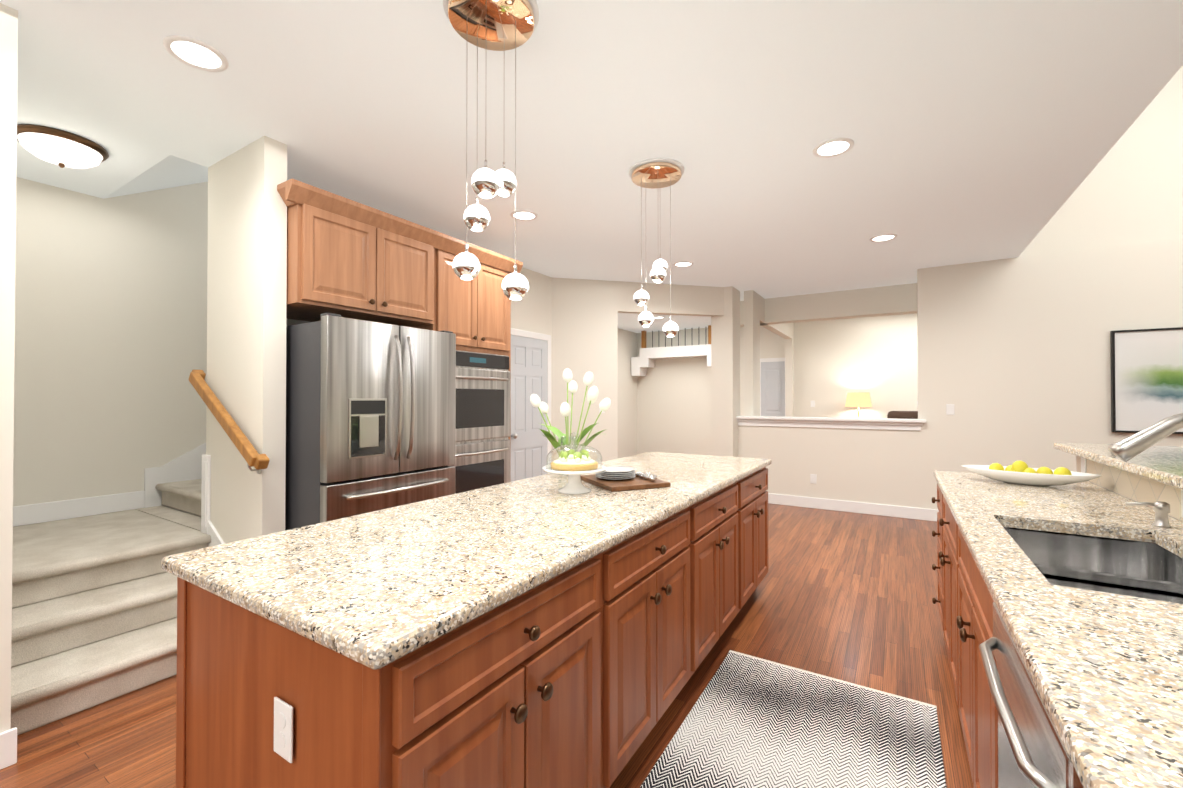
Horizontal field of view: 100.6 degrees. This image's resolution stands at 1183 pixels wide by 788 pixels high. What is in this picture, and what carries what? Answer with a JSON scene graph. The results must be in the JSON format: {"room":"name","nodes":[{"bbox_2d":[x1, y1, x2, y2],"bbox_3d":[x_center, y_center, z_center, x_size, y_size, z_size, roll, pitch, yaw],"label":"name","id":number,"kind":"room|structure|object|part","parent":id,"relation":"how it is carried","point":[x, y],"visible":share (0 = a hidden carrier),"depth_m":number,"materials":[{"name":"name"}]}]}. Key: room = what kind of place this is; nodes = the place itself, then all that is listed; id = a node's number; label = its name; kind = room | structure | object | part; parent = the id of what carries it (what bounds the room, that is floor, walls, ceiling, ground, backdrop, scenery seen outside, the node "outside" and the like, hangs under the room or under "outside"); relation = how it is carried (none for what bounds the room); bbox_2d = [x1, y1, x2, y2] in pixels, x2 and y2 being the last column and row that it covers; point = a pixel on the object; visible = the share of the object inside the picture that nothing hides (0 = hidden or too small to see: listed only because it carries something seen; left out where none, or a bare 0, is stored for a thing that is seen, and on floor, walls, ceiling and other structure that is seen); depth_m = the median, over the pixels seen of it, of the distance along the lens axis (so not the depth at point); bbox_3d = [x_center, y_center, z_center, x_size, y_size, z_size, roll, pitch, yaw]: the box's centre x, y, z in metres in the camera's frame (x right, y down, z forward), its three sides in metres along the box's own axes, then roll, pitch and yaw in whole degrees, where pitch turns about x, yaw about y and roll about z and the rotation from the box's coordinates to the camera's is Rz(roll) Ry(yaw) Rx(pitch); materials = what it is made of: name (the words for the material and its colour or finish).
{"room":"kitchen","nodes":[
{"label":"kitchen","id":0,"kind":"room"},
{"bbox_2d":[0,503,973,787],"bbox_3d":[2.019,1.438,4.192,15.000,0.100,16.500,0,-1,32],"label":"floor","id":1,"kind":"structure","parent":0,"point":[842,595],"depth_m":2.64,"materials":[{"name":"brown wood"}]},
{"bbox_2d":[11,479,210,735],"bbox_3d":[-1.674,0.360,4.720,1.938,2.065,5.419,0,-1,32],"label":"stairs","id":2,"kind":"structure","parent":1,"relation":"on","point":[94,610],"depth_m":2.44,"materials":[{"name":"beige carpet"}]},
{"bbox_2d":[285,313,455,529],"bbox_3d":[-1.527,0.471,3.237,0.974,1.815,0.910,0,-1,32],"label":"fridge","id":3,"kind":"object","parent":1,"relation":"on","point":[370,416],"visible":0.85,"depth_m":2.84,"materials":[{"name":"grey metal"}]},
{"bbox_2d":[277,179,522,450],"bbox_3d":[-1.419,0.109,3.675,0.709,2.548,1.945,0,-1,32],"label":"kitchen cabinets","id":4,"kind":"object","parent":1,"relation":"on","point":[348,258],"depth_m":3.23,"materials":[{"name":"brown wood"}]},
{"bbox_3d":[-1.133,0.252,3.528,0.058,1.696,1.039,0,-1,32],"label":"cabinet wall knobs","id":5,"kind":"part","parent":4,"relation":"part of","materials":[{"name":"black metal"}]},
{"bbox_2d":[448,350,509,493],"bbox_3d":[-0.889,0.315,3.913,0.106,1.300,0.770,0,-1,32],"label":"double oven","id":6,"kind":"object","parent":4,"relation":"in","point":[482,453],"visible":0.6,"depth_m":3.95,"materials":[{"name":"metal"}]},
{"bbox_2d":[176,464,769,787],"bbox_3d":[0.072,0.932,2.404,0.961,0.879,3.095,0,-1,32],"label":"kitchen island","id":7,"kind":"object","parent":1,"relation":"on","point":[540,631],"depth_m":1.23,"materials":[{"name":"brown wood"}]},
{"bbox_2d":[274,697,292,762],"bbox_3d":[-0.652,0.709,1.038,0.072,0.116,0.008,0,-1,32],"label":"outlet","id":8,"kind":"object","parent":7,"relation":"attached to","point":[283,706],"depth_m":1.03,"materials":[{"name":"white plastic"}]},
{"bbox_2d":[161,452,771,675],"bbox_3d":[0.055,0.471,2.413,0.950,0.040,3.130,0,-1,32],"label":"island countertop","id":9,"kind":"structure","parent":7,"relation":"on","point":[366,589],"depth_m":1.33,"materials":[{"name":"beige stone"}]},
{"bbox_2d":[530,369,610,475],"bbox_3d":[-0.148,0.154,2.751,0.543,0.600,0.458,0,-1,32],"label":"tulips","id":10,"kind":"object","parent":9,"relation":"on","point":[565,409],"visible":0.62,"depth_m":2.74,"materials":[{"name":"white plant"}]},
{"bbox_2d":[543,432,605,493],"bbox_3d":[-0.079,0.313,2.274,0.296,0.274,0.296,0,-1,32],"label":"cake stand","id":11,"kind":"object","parent":9,"relation":"on","point":[574,466],"visible":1,"depth_m":2.22,"materials":[{"name":"white ceramic"}]},
{"bbox_2d":[581,466,670,491],"bbox_3d":[0.161,0.416,2.489,0.320,0.072,0.380,0,-1,-24],"label":"tray","id":12,"kind":"object","parent":9,"relation":"on","point":[617,478],"visible":0.94,"depth_m":2.42,"materials":[{"name":"brown wood"}]},
{"bbox_2d":[640,650,946,787],"bbox_3d":[-0.023,1.349,0.538,0.904,0.010,4.335,0,-1,32],"label":"rug","id":13,"kind":"object","parent":1,"relation":"on","point":[749,721],"visible":0.98,"depth_m":1.95,"materials":[{"name":"grey fabric"}]},
{"bbox_2d":[932,489,939,612],"bbox_3d":[2.206,0.933,2.553,0.647,0.879,0.469,0,-1,32],"label":"base cabinet","id":14,"kind":"object","parent":1,"relation":"on","point":[934,567],"depth_m":2.79,"materials":[{"name":"brown wood"}]},
{"bbox_2d":[940,497,979,760],"bbox_3d":[1.887,0.928,2.040,0.647,0.879,0.738,0,-1,32],"label":"base cabinet","id":15,"kind":"object","parent":1,"relation":"on","point":[958,578],"depth_m":1.85,"materials":[{"name":"brown wood"}]},
{"bbox_2d":[976,581,983,780],"bbox_3d":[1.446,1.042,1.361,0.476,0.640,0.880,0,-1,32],"label":"base cabinet","id":16,"kind":"object","parent":1,"relation":"on","point":[979,588],"depth_m":1.41,"materials":[{"name":"brown wood"}]},
{"bbox_2d":[984,589,1059,787],"bbox_3d":[1.063,0.916,0.722,0.655,0.879,0.622,0,-1,32],"label":"base cabinet","id":17,"kind":"object","parent":1,"relation":"on","point":[1019,736],"depth_m":0.95,"materials":[{"name":"silver metal"}]},
{"bbox_2d":[979,602,1082,787],"bbox_3d":[0.786,0.864,0.907,0.071,0.768,0.600,0,-1,32],"label":"dishwasher","id":18,"kind":"object","parent":17,"relation":"in","point":[1032,753],"depth_m":0.87,"materials":[{"name":"metal"}]},
{"bbox_2d":[933,471,1182,787],"bbox_3d":[0.936,0.454,0.517,0.670,0.040,5.300,0,-1,32],"label":"countertop","id":19,"kind":"structure","parent":17,"relation":"on","point":[1106,669],"depth_m":0.91,"materials":[{"name":"beige stone"}]},
{"bbox_2d":[961,461,1100,485],"bbox_3d":[2.181,0.394,2.464,0.521,0.116,0.244,0,-1,32],"label":"fruit bowl","id":20,"kind":"object","parent":19,"relation":"on","point":[1018,472],"visible":1,"depth_m":2.42,"materials":[{"name":"white ceramic"}]},
{"bbox_2d":[1000,521,1182,600],"bbox_3d":[1.446,0.583,1.365,0.470,0.227,0.860,0,-1,32],"label":"sink","id":21,"kind":"object","parent":19,"relation":"in","point":[1082,558],"depth_m":1.63,"materials":[{"name":"silver metal"}]},
{"bbox_2d":[1054,442,1182,492],"bbox_3d":[1.399,0.272,0.349,0.485,0.040,5.500,0,-1,32],"label":"countertop","id":22,"kind":"structure","parent":17,"relation":"on","point":[1163,465],"depth_m":1.96,"materials":[{"name":"beige stone"}]},
{"bbox_2d":[1052,741,1079,787],"bbox_3d":[0.692,0.911,0.125,0.655,0.879,0.783,0,-1,32],"label":"base cabinet","id":23,"kind":"object","parent":1,"relation":"on","point":[1063,775],"depth_m":0.68,"materials":[{"name":"brown"}]},
{"bbox_3d":[4.557,1.056,8.376,0.800,0.740,0.440,0,-1,32],"label":"side table","id":24,"kind":"object","parent":1,"relation":"on","visible":0},
{"bbox_2d":[845,392,871,417],"bbox_3d":[4.546,0.330,8.366,0.410,0.710,0.410,0,-1,32],"label":"table lamp","id":25,"kind":"object","parent":24,"relation":"on","point":[858,399],"visible":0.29,"depth_m":8.22,"materials":[{"name":"yellow fabric"}]},
{"bbox_3d":[3.962,0.914,5.998,2.200,0.980,0.890,0,-1,32],"label":"sofa","id":26,"kind":"object","parent":1,"relation":"on","visible":0},
{"bbox_2d":[887,411,917,418],"bbox_3d":[3.784,0.302,5.755,0.540,0.204,0.153,0,-1,32],"label":"pillow","id":27,"kind":"object","parent":26,"relation":"on","point":[904,414],"visible":0.29,"depth_m":5.75,"materials":[{"name":"brown fabric"}]},
{"bbox_2d":[0,3,1182,732],"bbox_3d":[1.992,-1.713,4.178,15.200,6.200,16.600,0,-1,32],"label":"wall","id":28,"kind":"structure","parent":0,"point":[122,317],"depth_m":4.64,"materials":[{"name":"beige paint"}]},
{"bbox_2d":[13,491,144,526],"bbox_3d":[-3.667,0.798,3.333,0.015,0.130,0.970,0,-1,32],"label":"baseboard","id":29,"kind":"structure","parent":28,"relation":"attached to","point":[62,511],"depth_m":3.43,"materials":[{"name":"white wood"}]},
{"bbox_2d":[144,443,205,507],"bbox_3d":[-2.670,-0.046,4.941,0.018,1.848,2.800,0,-1,32],"label":"trim","id":30,"kind":"structure","parent":28,"relation":"attached to","point":[194,464],"depth_m":3.87,"materials":[{"name":"white wood"}]},
{"bbox_2d":[198,452,224,546],"bbox_3d":[-2.075,0.875,2.844,0.825,1.000,0.028,0,-1,32],"label":"trim","id":31,"kind":"structure","parent":28,"relation":"attached to","point":[204,461],"depth_m":3.02,"materials":[{"name":"white wood"}]},
{"bbox_2d":[189,369,269,473],"bbox_3d":[-2.122,0.144,2.846,0.880,0.597,0.076,0,-1,32],"label":"oak handrail","id":32,"kind":"object","parent":28,"relation":"attached to","point":[251,455],"visible":1,"depth_m":2.76,"materials":[{"name":"brown wood"}]},
{"bbox_2d":[510,328,550,481],"bbox_3d":[-0.677,0.349,5.465,0.088,2.100,0.840,0,-1,32],"label":"door","id":33,"kind":"structure","parent":28,"relation":"attached to","point":[530,376],"depth_m":5.49,"materials":[{"name":"white wood"}]},
{"bbox_2d":[631,325,710,375],"bbox_3d":[1.716,-0.873,10.244,1.820,0.950,0.365,0,-1,32],"label":"railing","id":34,"kind":"object","parent":28,"relation":"attached to","point":[643,362],"visible":0.83,"depth_m":10.21,"materials":[{"name":"white wood"}]},
{"bbox_2d":[760,358,785,415],"bbox_3d":[3.458,0.374,9.360,0.580,2.120,0.019,0,-1,32],"label":"door","id":35,"kind":"structure","parent":28,"relation":"attached to","point":[772,389],"depth_m":9.36,"materials":[{"name":"white wood"}]},
{"bbox_2d":[810,474,816,483],"bbox_3d":[2.732,1.044,6.045,0.072,0.115,0.006,0,-1,32],"label":"outlet","id":36,"kind":"object","parent":28,"relation":"attached to","point":[813,477],"depth_m":6.04,"materials":[{"name":"white plastic"}]},
{"bbox_2d":[737,416,925,430],"bbox_3d":[2.833,0.352,6.063,2.140,0.125,0.260,0,-1,32],"label":"sill","id":37,"kind":"structure","parent":28,"relation":"attached to","point":[859,423],"depth_m":5.90,"materials":[{"name":"white wood"}]},
{"bbox_2d":[768,493,938,521],"bbox_3d":[5.681,1.322,4.205,8.790,0.130,0.015,0,-1,32],"label":"baseboard","id":38,"kind":"structure","parent":28,"relation":"attached to","point":[799,501],"depth_m":5.79,"materials":[{"name":"white wood"}]},
{"bbox_2d":[946,404,954,414],"bbox_3d":[3.894,0.168,5.327,0.072,0.115,0.012,0,-1,32],"label":"light switch","id":39,"kind":"object","parent":28,"relation":"attached to","point":[949,411],"depth_m":5.33,"materials":[{"name":"white plastic"}]},
{"bbox_2d":[1110,327,1182,433],"bbox_3d":[5.354,-0.120,4.402,0.980,0.960,0.044,0,-1,32],"label":"framed painting","id":40,"kind":"object","parent":28,"relation":"attached to","point":[1146,378],"visible":1,"depth_m":4.54,"materials":[{"name":"black"}]},
{"bbox_2d":[0,0,1182,332],"bbox_3d":[2.019,-2.872,4.231,15.000,2.920,16.500,0,-1,32],"label":"ceiling","id":41,"kind":"structure","parent":0,"point":[980,130],"depth_m":2.51,"materials":[{"name":"white paint"}]},
{"bbox_2d":[17,124,108,168],"bbox_3d":[-2.997,-1.351,2.778,0.380,0.148,0.380,0,-1,32],"label":"light","id":42,"kind":"object","parent":41,"relation":"attached to","point":[61,148],"visible":0.94,"depth_m":2.70,"materials":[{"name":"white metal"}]},
{"bbox_2d":[163,35,228,71],"bbox_3d":[-1.656,-1.428,2.059,0.224,0.008,0.214,0,-1,32],"label":"recessed light","id":43,"kind":"object","parent":41,"relation":"in","point":[195,53],"depth_m":2.06,"materials":[{"name":"white"}]},
{"bbox_2d":[443,0,538,299],"bbox_3d":[-0.372,-0.891,1.825,0.350,1.086,0.350,0,-1,32],"label":"pendant light","id":44,"kind":"object","parent":41,"relation":"hanging from","point":[499,25],"visible":1,"depth_m":1.81,"materials":[{"name":"white"}]},
{"bbox_2d":[510,210,537,220],"bbox_3d":[-0.531,-1.411,3.871,0.217,0.008,0.223,0,-1,32],"label":"recessed light","id":45,"kind":"object","parent":41,"relation":"in","point":[523,215],"depth_m":3.88,"materials":[{"name":"white"}]},
{"bbox_2d":[629,158,683,336],"bbox_3d":[0.413,-0.890,3.127,0.350,1.065,0.350,0,-1,32],"label":"cluster","id":46,"kind":"object","parent":41,"relation":"hanging from","point":[652,173],"visible":1,"depth_m":3.07,"materials":[{"name":"white metal"}]},
{"bbox_2d":[813,138,853,157],"bbox_3d":[1.393,-1.421,2.830,0.210,0.008,0.225,0,-1,32],"label":"recessed light","id":47,"kind":"object","parent":41,"relation":"in","point":[834,147],"depth_m":2.83,"materials":[{"name":"white"}]},
{"bbox_2d":[870,234,896,241],"bbox_3d":[2.623,-1.406,4.413,0.202,0.008,0.233,0,-1,32],"label":"recessed light","id":48,"kind":"object","parent":41,"relation":"in","point":[883,237],"depth_m":4.41,"materials":[{"name":"white"}]}
]}

